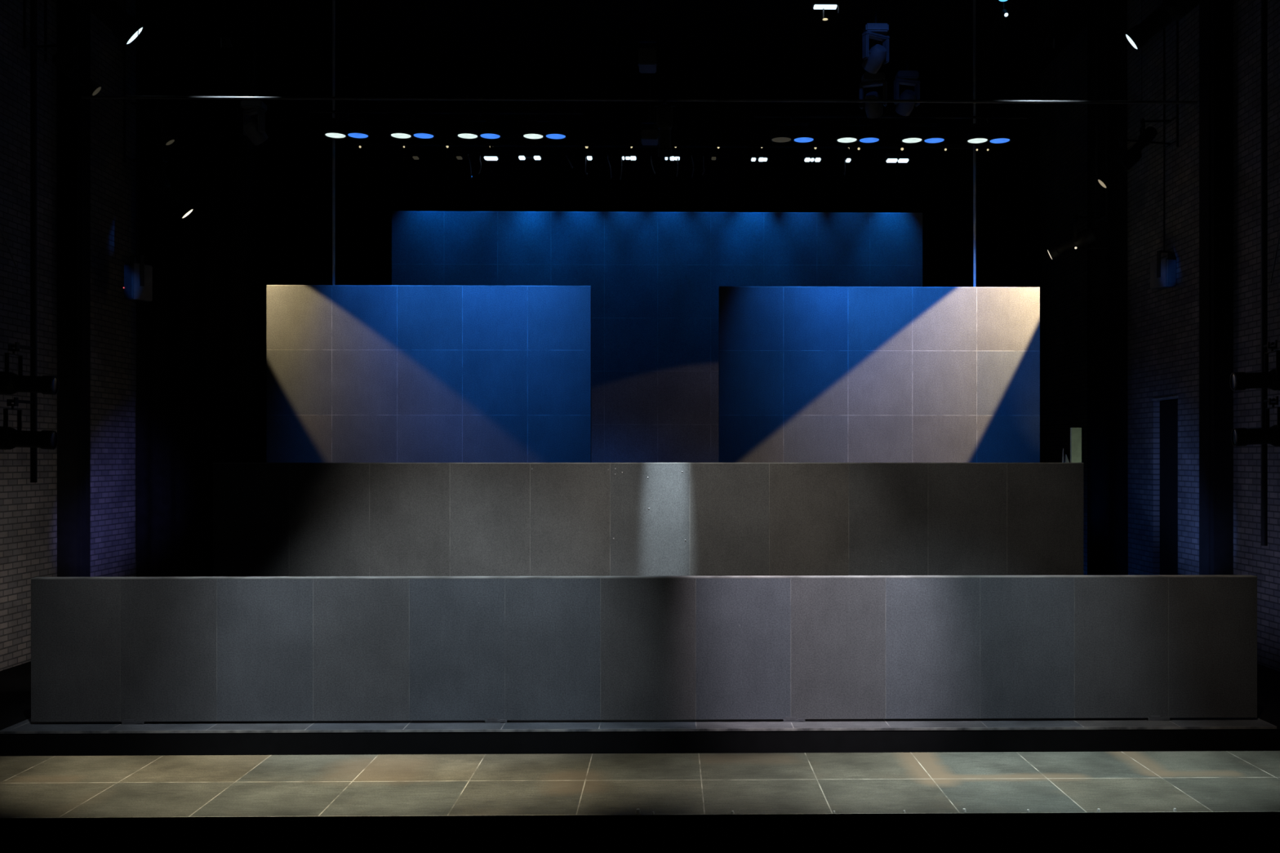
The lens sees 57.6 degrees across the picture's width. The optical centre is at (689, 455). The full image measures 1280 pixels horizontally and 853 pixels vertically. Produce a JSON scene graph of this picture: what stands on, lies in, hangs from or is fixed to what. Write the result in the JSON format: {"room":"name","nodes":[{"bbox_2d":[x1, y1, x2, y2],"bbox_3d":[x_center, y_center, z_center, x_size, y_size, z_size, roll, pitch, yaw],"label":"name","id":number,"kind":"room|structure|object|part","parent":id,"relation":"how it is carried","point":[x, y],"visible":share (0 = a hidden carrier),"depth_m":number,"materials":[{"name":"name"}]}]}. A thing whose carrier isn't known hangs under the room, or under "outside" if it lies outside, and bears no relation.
{"room":"event venue","nodes":[
{"label":"event venue","id":0,"kind":"room"},
{"bbox_2d":[0,0,258,671],"bbox_3d":[-11.174,-2.605,13.822,0.400,14.950,33.000,0,0,-1],"label":"wall","id":1,"kind":"structure","parent":0,"point":[28,509],"depth_m":20.25,"materials":[{"name":"brick"}]},
{"bbox_2d":[57,0,90,577],"bbox_3d":[-10.807,-3.314,20.559,0.550,13.531,0.820,0,0,-1],"label":"column","id":2,"kind":"structure","parent":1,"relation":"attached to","point":[73,20],"depth_m":20.37,"materials":[{"name":"black paint"}]},
{"bbox_2d":[0,661,1279,730],"bbox_3d":[-0.863,3.535,22.544,20.500,0.169,15.890,0,0,-1],"label":"floor","id":3,"kind":"structure","parent":0,"point":[15,682],"depth_m":16.71,"materials":[{"name":"black paint"}]},
{"bbox_2d":[266,284,591,462],"bbox_3d":[-4.893,0.122,21.934,6.074,6.656,0.181,0,0,-1],"label":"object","id":4,"kind":"object","parent":3,"relation":"on","point":[356,373],"visible":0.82,"depth_m":21.84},
{"bbox_2d":[213,462,1083,576],"bbox_3d":[-0.587,1.777,17.890,13.337,3.346,0.165,0,0,-1],"label":"stage platform","id":5,"kind":"object","parent":3,"relation":"on","point":[270,519],"visible":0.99,"depth_m":17.81,"materials":[{"name":"metal"}]},
{"bbox_2d":[391,211,922,462],"bbox_3d":[-0.716,-1.077,26.791,12.192,9.054,0.201,0,0,-1],"label":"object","id":6,"kind":"object","parent":3,"relation":"on","point":[655,279],"visible":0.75,"depth_m":26.69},
{"bbox_2d":[718,286,1039,462],"bbox_3d":[3.604,0.125,22.070,6.083,6.650,0.181,0,0,-1],"label":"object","id":7,"kind":"object","parent":3,"relation":"on","point":[806,374],"visible":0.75,"depth_m":21.98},
{"bbox_2d":[1062,448,1065,462],"bbox_3d":[6.580,1.659,20.424,0.043,3.585,0.030,0,0,-1],"label":"leaning board","id":8,"kind":"object","parent":3,"relation":"on","point":[1063,456],"visible":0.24,"depth_m":20.41,"materials":[{"name":"white paint"}]},
{"bbox_2d":[1065,453,1069,462],"bbox_3d":[6.580,1.711,20.224,0.067,3.479,0.030,0,0,-1],"label":"leaning board","id":9,"kind":"object","parent":3,"relation":"on","point":[1066,457],"visible":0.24,"depth_m":20.21,"materials":[{"name":"white paint"}]},
{"bbox_2d":[1070,427,1081,462],"bbox_3d":[6.904,1.474,20.744,0.180,3.954,0.060,0,0,-1],"label":"post","id":10,"kind":"object","parent":3,"relation":"on","point":[1075,433],"visible":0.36,"depth_m":20.71,"materials":[{"name":"paint"}]},
{"bbox_2d":[0,751,1279,852],"bbox_3d":[-0.697,4.045,12.207,20.400,1.251,2.286,0,0,-1],"label":"floor","id":11,"kind":"structure","parent":0,"point":[1224,802],"depth_m":11.46,"materials":[{"name":"tile"}]},
{"bbox_2d":[635,808,640,813],"bbox_3d":[-0.489,3.399,11.125,0.051,0.041,0.048,0,0,-1],"label":"peg","id":12,"kind":"object","parent":11,"relation":"on","point":[637,811],"visible":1,"depth_m":11.11,"materials":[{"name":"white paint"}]},
{"bbox_2d":[0,717,1279,755],"bbox_3d":[-0.748,4.020,15.370,20.400,1.200,1.640,0,0,-1],"label":"stage edge","id":13,"kind":"object","parent":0,"point":[27,737],"visible":0.25,"depth_m":14.59,"materials":[{"name":"black paint"}]},
{"bbox_2d":[31,574,1257,724],"bbox_3d":[-0.514,2.488,14.991,15.730,1.863,0.186,0,0,-1],"label":"stage platform","id":14,"kind":"object","parent":13,"relation":"on","point":[129,651],"visible":1,"depth_m":14.91,"materials":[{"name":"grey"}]},
{"bbox_2d":[258,69,1039,462],"bbox_3d":[-0.993,-2.605,30.638,21.300,14.950,0.300,0,0,-1],"label":"wall","id":15,"kind":"structure","parent":0,"point":[282,238],"depth_m":30.34,"materials":[{"name":"black paint"}]},
{"bbox_2d":[246,0,1087,73],"bbox_3d":[-0.728,-10.230,14.140,21.300,0.300,33.300,0,0,-1],"label":"ceiling","id":16,"kind":"structure","parent":0,"point":[286,30],"depth_m":27.43,"materials":[{"name":"black paint"}]},
{"bbox_2d":[9,0,37,482],"bbox_3d":[-9.643,-4.845,16.826,0.089,10.471,0.534,0,0,7],"label":"pole","id":17,"kind":"object","parent":16,"relation":"hanging from","point":[33,3],"visible":1,"depth_m":17.00,"materials":[{"name":"black metal"}]},
{"bbox_3d":[-9.642,-0.784,16.804,0.042,0.044,0.489,0,0,6],"label":"arm","id":18,"kind":"part","parent":17,"relation":"part of","materials":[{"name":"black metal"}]},
{"bbox_3d":[-9.634,-1.569,16.804,0.042,0.044,0.488,0,0,4],"label":"arm","id":19,"kind":"part","parent":17,"relation":"part of","materials":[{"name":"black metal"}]},
{"bbox_2d":[0,397,57,449],"bbox_3d":[-9.591,-0.462,16.598,1.002,0.750,0.466,0,0,-1],"label":"spotlight","id":20,"kind":"object","parent":17,"relation":"attached to","point":[11,438],"visible":1,"depth_m":16.52,"materials":[{"name":"black metal"}]},
{"bbox_2d":[0,342,58,395],"bbox_3d":[-9.575,-1.247,16.598,1.002,0.750,0.466,0,0,-1],"label":"spotlight","id":21,"kind":"object","parent":17,"relation":"hanging from","point":[11,383],"visible":1,"depth_m":16.53,"materials":[{"name":"black metal"}]},
{"bbox_2d":[123,0,152,302],"bbox_3d":[-10.388,-6.504,21.890,0.307,7.152,0.448,0,0,28],"label":"loudspeaker","id":22,"kind":"object","parent":16,"relation":"hanging from","point":[138,277],"visible":1,"depth_m":21.83,"materials":[{"name":"black plastic"}]},
{"bbox_2d":[124,263,132,297],"bbox_3d":[-10.482,-3.266,21.711,0.229,0.629,0.016,0,0,28],"label":"grille","id":23,"kind":"object","parent":22,"relation":"attached to","point":[127,267],"depth_m":21.71,"materials":[{"name":"grey metal"}]},
{"bbox_2d":[332,0,335,284],"bbox_3d":[-6.897,-3.315,22.542,0.051,13.530,0.052,0,0,-1],"label":"pipe","id":24,"kind":"object","parent":16,"relation":"hanging from","point":[333,1],"visible":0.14,"depth_m":22.52,"materials":[{"name":"black metal"}]},
{"bbox_2d":[80,0,1197,104],"bbox_3d":[-0.643,-7.518,16.342,15.675,5.064,0.041,0,0,-1],"label":"batten","id":25,"kind":"object","parent":16,"relation":"hanging from","point":[138,96],"visible":1,"depth_m":16.32,"materials":[{"name":"metal"}]},
{"bbox_2d":[653,97,676,157],"bbox_3d":[-0.344,-4.629,16.359,0.307,0.831,0.343,0,0,37],"label":"spotlight","id":26,"kind":"object","parent":25,"relation":"hanging from","point":[664,111],"visible":1,"depth_m":16.30,"materials":[{"name":"black metal"}]},
{"bbox_2d":[637,0,657,73],"bbox_3d":[-0.633,-7.984,17.675,0.302,4.192,0.434,0,0,-1],"label":"loudspeaker","id":27,"kind":"object","parent":16,"relation":"hanging from","point":[646,57],"visible":1,"depth_m":17.57,"materials":[{"name":"black plastic"}]},
{"bbox_2d":[640,48,654,63],"bbox_3d":[-0.630,-6.011,17.466,0.226,0.229,0.016,0,0,-1],"label":"grille","id":28,"kind":"object","parent":27,"relation":"attached to","point":[646,55],"depth_m":17.46,"materials":[{"name":"grey metal"}]},
{"bbox_2d":[640,0,658,145],"bbox_3d":[-0.669,-7.696,19.675,0.323,4.769,0.434,0,0,-1],"label":"loudspeaker","id":29,"kind":"object","parent":16,"relation":"hanging from","point":[648,137],"visible":0.94,"depth_m":19.62,"materials":[{"name":"black plastic"}]},
{"bbox_2d":[642,128,657,138],"bbox_3d":[-0.666,-5.393,19.466,0.243,0.153,0.016,0,0,-1],"label":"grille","id":30,"kind":"object","parent":29,"relation":"attached to","point":[646,133],"depth_m":19.46,"materials":[{"name":"grey metal"}]},
{"bbox_2d":[304,52,1007,287],"bbox_3d":[-0.804,-3.314,29.197,17.623,13.531,0.271,0,0,-1],"label":"drape","id":31,"kind":"object","parent":16,"relation":"hanging from","point":[372,183],"visible":0.31,"depth_m":29.19,"materials":[{"name":"black fabric"}]},
{"bbox_2d":[380,8,935,147],"bbox_3d":[-0.675,-8.510,26.192,12.504,3.080,0.047,0,0,-1],"label":"batten","id":32,"kind":"object","parent":16,"relation":"hanging from","point":[408,144],"visible":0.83,"depth_m":26.18,"materials":[{"name":"black metal"}]},
{"bbox_2d":[411,145,420,159],"bbox_3d":[-6.135,-6.826,26.097,0.170,0.318,0.215,0,0,-1],"label":"light","id":33,"kind":"object","parent":32,"relation":"hanging from","point":[415,154],"visible":1,"depth_m":26.02,"materials":[{"name":"black metal"}]},
{"bbox_2d":[455,146,464,159],"bbox_3d":[-5.160,-6.830,26.113,0.170,0.318,0.215,0,0,-1],"label":"light","id":34,"kind":"object","parent":32,"relation":"hanging from","point":[460,155],"visible":1,"depth_m":26.03,"materials":[{"name":"black metal"}]},
{"bbox_2d":[467,146,499,178],"bbox_3d":[-4.621,-6.594,26.108,0.691,0.783,0.241,0,0,-1],"label":"light","id":35,"kind":"object","parent":32,"relation":"hanging from","point":[491,155],"visible":1,"depth_m":26.03,"materials":[{"name":"black metal"}]},
{"bbox_2d":[517,146,542,159],"bbox_3d":[-3.583,-6.830,26.138,0.544,0.331,0.215,0,0,-1],"label":"light","id":36,"kind":"object","parent":32,"relation":"hanging from","point":[522,155],"visible":1,"depth_m":26.05,"materials":[{"name":"black metal"}]},
{"bbox_2d":[565,146,593,175],"bbox_3d":[-2.462,-6.645,26.143,0.611,0.713,0.241,0,0,-1],"label":"light","id":37,"kind":"object","parent":32,"relation":"hanging from","point":[588,153],"visible":1,"depth_m":26.07,"materials":[{"name":"black metal"}]},
{"bbox_2d":[607,146,637,179],"bbox_3d":[-1.501,-6.595,26.159,0.673,0.807,0.241,0,0,-1],"label":"light","id":38,"kind":"object","parent":32,"relation":"hanging from","point":[632,155],"visible":1,"depth_m":26.08,"materials":[{"name":"black metal"}]},
{"bbox_2d":[663,146,680,177],"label":"light","id":39,"kind":"object","parent":32,"relation":"hanging from","point":[676,155],"depth_m":26.10,"materials":[{"name":"black metal"}]},
{"bbox_2d":[710,146,717,159],"bbox_3d":[0.552,-6.841,26.205,0.158,0.318,0.215,0,0,-1],"label":"light","id":40,"kind":"object","parent":32,"relation":"hanging from","point":[713,154],"visible":1,"depth_m":26.12,"materials":[{"name":"black metal"}]},
{"bbox_2d":[749,146,768,161],"bbox_3d":[1.578,-6.815,26.221,0.416,0.331,0.215,0,0,-1],"label":"light","id":41,"kind":"object","parent":32,"relation":"hanging from","point":[759,156],"visible":1,"depth_m":26.13,"materials":[{"name":"black metal"}]},
{"bbox_2d":[802,147,822,162],"bbox_3d":[2.783,-6.813,26.241,0.416,0.331,0.215,0,0,-1],"label":"light","id":42,"kind":"object","parent":32,"relation":"hanging from","point":[806,157],"visible":1,"depth_m":26.15,"materials":[{"name":"black metal"}]},
{"bbox_2d":[844,147,852,175],"bbox_3d":[3.575,-6.641,26.240,0.188,0.658,0.241,0,0,-1],"label":"light","id":43,"kind":"object","parent":32,"relation":"hanging from","point":[848,156],"visible":1,"depth_m":26.17,"materials":[{"name":"black metal"}]},
{"bbox_2d":[884,148,910,163],"bbox_3d":[4.703,-6.803,26.272,0.544,0.331,0.215,0,0,-1],"label":"light","id":44,"kind":"object","parent":32,"relation":"hanging from","point":[904,157],"visible":1,"depth_m":26.18,"materials":[{"name":"black metal"}]},
{"bbox_2d":[353,142,992,151],"bbox_3d":[-0.333,-8.506,26.308,14.472,3.148,0.100,0,0,-1],"label":"bar","id":45,"kind":"object","parent":16,"relation":"hanging from","point":[945,147],"visible":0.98,"depth_m":26.32,"materials":[{"name":"black metal"}]},
{"bbox_2d":[811,0,839,20],"bbox_3d":[1.763,-7.860,15.048,0.343,4.440,0.145,0,0,-1],"label":"light","id":46,"kind":"object","parent":16,"relation":"hanging from","point":[823,5],"visible":1,"depth_m":14.99,"materials":[{"name":"black metal"}]},
{"bbox_2d":[858,0,887,118],"bbox_3d":[2.932,-7.737,18.560,0.397,4.686,0.390,0,0,-19],"label":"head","id":47,"kind":"object","parent":16,"relation":"hanging from","point":[873,110],"visible":0.96,"depth_m":18.48},
{"bbox_3d":[2.935,-8.084,18.550,0.037,3.993,0.037,0,0,22],"label":"hanging rod","id":48,"kind":"part","parent":47,"relation":"part of","materials":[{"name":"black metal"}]},
{"bbox_2d":[862,0,889,73],"bbox_3d":[2.769,-7.888,17.273,0.430,4.384,0.403,0,0,-1],"label":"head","id":49,"kind":"object","parent":16,"relation":"hanging from","point":[878,55],"visible":1,"depth_m":17.16},
{"bbox_3d":[2.769,-8.229,17.247,0.037,3.701,0.037,0,0,-23],"label":"hanging rod","id":50,"kind":"part","parent":49,"relation":"part of","materials":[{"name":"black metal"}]},
{"bbox_2d":[754,0,1026,119],"bbox_3d":[3.612,-8.049,20.811,4.891,4.003,0.047,0,0,-1],"label":"batten","id":51,"kind":"object","parent":16,"relation":"hanging from","point":[755,116],"visible":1,"depth_m":20.80,"materials":[{"name":"black metal"}]},
{"bbox_2d":[770,116,814,143],"bbox_3d":[1.849,-5.865,20.782,0.800,0.462,0.400,0,0,-1],"label":"cyclorama flood","id":52,"kind":"object","parent":51,"relation":"hanging from","point":[781,133],"visible":1,"depth_m":20.68,"materials":[{"name":"black metal"}]},
{"bbox_2d":[835,117,880,143],"bbox_3d":[3.024,-5.865,20.801,0.800,0.462,0.400,0,0,-1],"label":"cyclorama flood","id":53,"kind":"object","parent":51,"relation":"hanging from","point":[846,134],"visible":1,"depth_m":20.70,"materials":[{"name":"black metal"}]},
{"bbox_2d":[900,117,945,143],"bbox_3d":[4.191,-5.865,20.820,0.800,0.462,0.400,0,0,-1],"label":"cyclorama flood","id":54,"kind":"object","parent":51,"relation":"hanging from","point":[912,134],"visible":1,"depth_m":20.72,"materials":[{"name":"black metal"}]},
{"bbox_2d":[966,118,1011,144],"bbox_3d":[5.371,-5.865,20.839,0.800,0.462,0.400,0,0,-1],"label":"cyclorama flood","id":55,"kind":"object","parent":51,"relation":"hanging from","point":[977,135],"visible":1,"depth_m":20.74,"materials":[{"name":"black metal"}]},
{"bbox_2d":[893,0,919,115],"bbox_3d":[3.556,-7.819,18.974,0.404,4.522,0.401,0,0,21],"label":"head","id":56,"kind":"object","parent":16,"relation":"hanging from","point":[908,77],"visible":0.97,"depth_m":18.91},
{"bbox_3d":[3.550,-8.164,18.960,0.037,3.833,0.037,0,0,-23],"label":"hanging rod","id":57,"kind":"part","parent":56,"relation":"part of","materials":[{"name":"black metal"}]},
{"bbox_2d":[973,0,976,287],"bbox_3d":[5.585,-3.315,22.743,0.051,13.530,0.052,0,0,-1],"label":"pipe","id":58,"kind":"object","parent":16,"relation":"hanging from","point":[974,1],"visible":0.48,"depth_m":22.73,"materials":[{"name":"black metal"}]},
{"bbox_2d":[1001,1,1008,17],"bbox_3d":[4.105,-7.882,15.099,0.080,4.396,0.148,0,0,-1],"label":"pinspot","id":59,"kind":"object","parent":16,"relation":"hanging from","point":[1004,12],"visible":1,"depth_m":15.06,"materials":[{"name":"black metal"}]},
{"bbox_2d":[1118,20,1178,155],"bbox_3d":[8.314,-7.844,21.329,1.100,4.473,0.616,0,0,-1],"label":"ladder","id":60,"kind":"object","parent":16,"relation":"hanging from","point":[1176,117],"visible":1,"depth_m":21.26,"materials":[{"name":"black metal"}]},
{"bbox_2d":[1097,136,1142,188],"bbox_3d":[7.800,-5.316,21.053,0.747,0.914,0.401,0,0,-1],"label":"spotlight","id":61,"kind":"object","parent":60,"relation":"hanging from","point":[1126,161],"visible":1,"depth_m":20.98,"materials":[{"name":"black metal"}]},
{"bbox_2d":[1132,118,1157,151],"bbox_3d":[8.302,-5.800,21.378,0.578,0.788,0.334,0,0,-1],"label":"spotlight","id":62,"kind":"object","parent":60,"relation":"hanging from","point":[1148,134],"visible":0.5,"depth_m":21.28,"materials":[{"name":"black metal"}]},
{"bbox_3d":[8.840,-7.844,21.625,0.038,4.473,0.040,0,0,-1],"label":"rail","id":63,"kind":"part","parent":60,"relation":"part of","materials":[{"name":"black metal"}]},
{"bbox_3d":[8.849,-7.844,21.065,0.038,4.473,0.040,0,0,-1],"label":"rail","id":64,"kind":"part","parent":60,"relation":"part of","materials":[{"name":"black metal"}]},
{"bbox_2d":[1150,155,1176,289],"bbox_3d":[9.187,-6.668,22.519,0.300,6.824,0.434,0,0,-24],"label":"loudspeaker","id":65,"kind":"object","parent":16,"relation":"hanging from","point":[1162,271],"visible":0.94,"depth_m":22.43,"materials":[{"name":"black plastic"}]},
{"bbox_2d":[1167,258,1176,285],"bbox_3d":[9.271,-3.526,22.328,0.224,0.503,0.016,0,0,-24],"label":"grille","id":66,"kind":"object","parent":65,"relation":"attached to","point":[1171,263],"depth_m":22.32,"materials":[{"name":"grey metal"}]},
{"bbox_2d":[1261,0,1275,546],"bbox_3d":[8.726,-4.355,17.521,0.087,11.451,0.545,0,0,14],"label":"pole","id":67,"kind":"object","parent":16,"relation":"hanging from","point":[1264,2],"visible":0.84,"depth_m":17.71,"materials":[{"name":"black metal"}]},
{"bbox_2d":[1229,339,1279,391],"bbox_3d":[8.602,-1.346,17.291,1.002,0.750,0.466,0,0,-1],"label":"spotlight","id":68,"kind":"object","parent":67,"relation":"attached to","point":[1271,379],"visible":1,"depth_m":17.21,"materials":[{"name":"black metal"}]},
{"bbox_2d":[1231,395,1279,446],"bbox_3d":[8.619,-0.512,17.291,1.002,0.750,0.466,0,0,-1],"label":"spotlight","id":69,"kind":"object","parent":67,"relation":"attached to","point":[1240,437],"visible":1,"depth_m":17.22,"materials":[{"name":"black metal"}]},
{"bbox_3d":[8.724,-1.668,17.500,0.042,0.044,0.501,0,0,13],"label":"arm","id":70,"kind":"part","parent":67,"relation":"part of","materials":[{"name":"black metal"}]},
{"bbox_3d":[8.733,-0.834,17.500,0.042,0.044,0.497,0,0,11],"label":"arm","id":71,"kind":"part","parent":67,"relation":"part of","materials":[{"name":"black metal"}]},
{"bbox_2d":[1270,231,1279,283],"bbox_3d":[8.977,-4.681,17.147,0.819,4.262,0.022,0,0,-1],"label":"rope","id":72,"kind":"object","parent":67,"relation":"hanging from","point":[1279,231],"visible":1,"depth_m":17.13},
{"bbox_3d":[-9.002,-7.946,16.837,1.000,4.268,0.640,0,0,-1],"label":"ladder","id":73,"kind":"object","parent":16,"relation":"hanging from","visible":0},
{"bbox_2d":[52,42,102,95],"bbox_3d":[-8.840,-5.593,16.775,0.622,0.754,0.357,0,0,-1],"label":"spotlight","id":74,"kind":"object","parent":73,"relation":"hanging from","point":[68,65],"visible":0.98,"depth_m":16.71,"materials":[{"name":"black metal"}]},
{"bbox_2d":[71,0,143,45],"bbox_3d":[-8.509,-6.677,16.628,1.248,1.454,0.652,0,0,-44],"label":"spotlight","id":75,"kind":"object","parent":73,"relation":"attached to","point":[124,26],"visible":0.98,"depth_m":16.63,"materials":[{"name":"black metal"}]},
{"bbox_3d":[-9.804,-7.670,21.145,0.708,4.819,0.600,0,0,-1],"label":"ladder","id":76,"kind":"object","parent":16,"relation":"hanging from","visible":0},
{"bbox_2d":[142,101,174,145],"bbox_3d":[-9.638,-6.050,21.109,0.545,0.803,0.335,0,0,-1],"label":"spotlight","id":77,"kind":"object","parent":76,"relation":"attached to","point":[151,116],"visible":1,"depth_m":21.05,"materials":[{"name":"black metal"}]},
{"bbox_2d":[140,155,193,218],"bbox_3d":[-9.447,-4.873,21.024,0.849,1.126,0.526,0,0,-1],"label":"spotlight","id":78,"kind":"object","parent":76,"relation":"hanging from","point":[156,180],"visible":1,"depth_m":20.92,"materials":[{"name":"black metal"}]},
{"bbox_3d":[-6.347,-7.828,15.925,0.150,4.504,0.176,0,0,-1],"label":"lamp","id":79,"kind":"object","parent":16,"relation":"hanging from","visible":0},
{"bbox_2d":[220,36,232,48],"bbox_3d":[-6.347,-5.664,15.925,0.150,0.176,0.176,0,0,-1],"label":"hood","id":80,"kind":"object","parent":79,"relation":"attached to","point":[225,41],"depth_m":15.87,"materials":[{"name":"black metal"}]},
{"bbox_3d":[-4.331,-8.070,20.683,4.860,3.960,0.047,0,0,-1],"label":"batten","id":81,"kind":"object","parent":16,"relation":"hanging from","visible":0},
{"bbox_2d":[324,112,369,138],"bbox_3d":[-6.087,-5.908,20.655,0.800,0.462,0.400,0,0,-1],"label":"cyclorama flood","id":82,"kind":"object","parent":81,"relation":"hanging from","point":[335,129],"visible":1,"depth_m":20.55,"materials":[{"name":"black metal"}]},
{"bbox_2d":[389,112,435,139],"bbox_3d":[-4.926,-5.908,20.673,0.800,0.462,0.400,0,0,-1],"label":"cyclorama flood","id":83,"kind":"object","parent":81,"relation":"hanging from","point":[400,129],"visible":1,"depth_m":20.57,"materials":[{"name":"black metal"}]},
{"bbox_2d":[456,113,501,139],"bbox_3d":[-3.744,-5.908,20.692,0.800,0.462,0.400,0,0,-1],"label":"cyclorama flood","id":84,"kind":"object","parent":81,"relation":"hanging from","point":[467,130],"visible":1,"depth_m":20.59,"materials":[{"name":"black metal"}]},
{"bbox_2d":[521,113,567,139],"bbox_3d":[-2.579,-5.908,20.711,0.800,0.462,0.400,0,0,-1],"label":"cyclorama flood","id":85,"kind":"object","parent":81,"relation":"hanging from","point":[555,130],"visible":1,"depth_m":20.61,"materials":[{"name":"black metal"}]},
{"bbox_3d":[4.990,-7.856,16.108,0.150,4.449,0.176,0,0,-1],"label":"lamp","id":86,"kind":"object","parent":16,"relation":"hanging from","visible":0},
{"bbox_2d":[1043,36,1053,48],"bbox_3d":[4.990,-5.720,16.108,0.150,0.176,0.176,0,0,-1],"label":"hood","id":87,"kind":"object","parent":86,"relation":"attached to","point":[1049,42],"depth_m":16.06,"materials":[{"name":"black metal"}]},
{"bbox_3d":[8.100,-7.123,23.710,0.686,5.914,0.646,0,0,-1],"label":"ladder","id":88,"kind":"object","parent":16,"relation":"hanging from","visible":0},
{"bbox_2d":[1047,213,1096,260],"bbox_3d":[7.767,-4.445,23.592,0.947,0.910,0.451,0,0,29],"label":"spotlight","id":89,"kind":"object","parent":88,"relation":"hanging from","point":[1082,238],"visible":1,"depth_m":23.47,"materials":[{"name":"black metal"}]},
{"bbox_2d":[1040,0,1279,671],"bbox_3d":[9.723,-2.605,14.158,0.400,14.950,33.000,0,0,-1],"label":"wall","id":90,"kind":"structure","parent":0,"point":[1163,324],"depth_m":23.02,"materials":[{"name":"brick"}]},
{"bbox_2d":[1151,395,1177,574],"bbox_3d":[9.463,1.147,22.895,0.200,4.605,1.160,0,0,-1],"label":"door","id":91,"kind":"structure","parent":90,"relation":"in","point":[1168,409],"depth_m":23.03,"materials":[{"name":"black paint"}]},
{"bbox_2d":[1199,0,1233,574],"bbox_3d":[9.148,-3.314,20.360,0.550,13.531,0.900,0,0,-1],"label":"column","id":92,"kind":"structure","parent":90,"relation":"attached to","point":[1215,16],"depth_m":20.13,"materials":[{"name":"black paint"}]},
{"bbox_3d":[7.269,-8.519,17.119,0.673,3.121,0.600,0,0,-1],"label":"ladder","id":93,"kind":"object","parent":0,"visible":0},
{"bbox_2d":[1124,0,1202,50],"bbox_3d":[6.926,-6.554,16.946,1.054,1.171,0.535,0,0,34],"label":"spotlight","id":94,"kind":"object","parent":93,"relation":"hanging from","point":[1170,11],"visible":0.98,"depth_m":16.86,"materials":[{"name":"black metal"}]}
]}

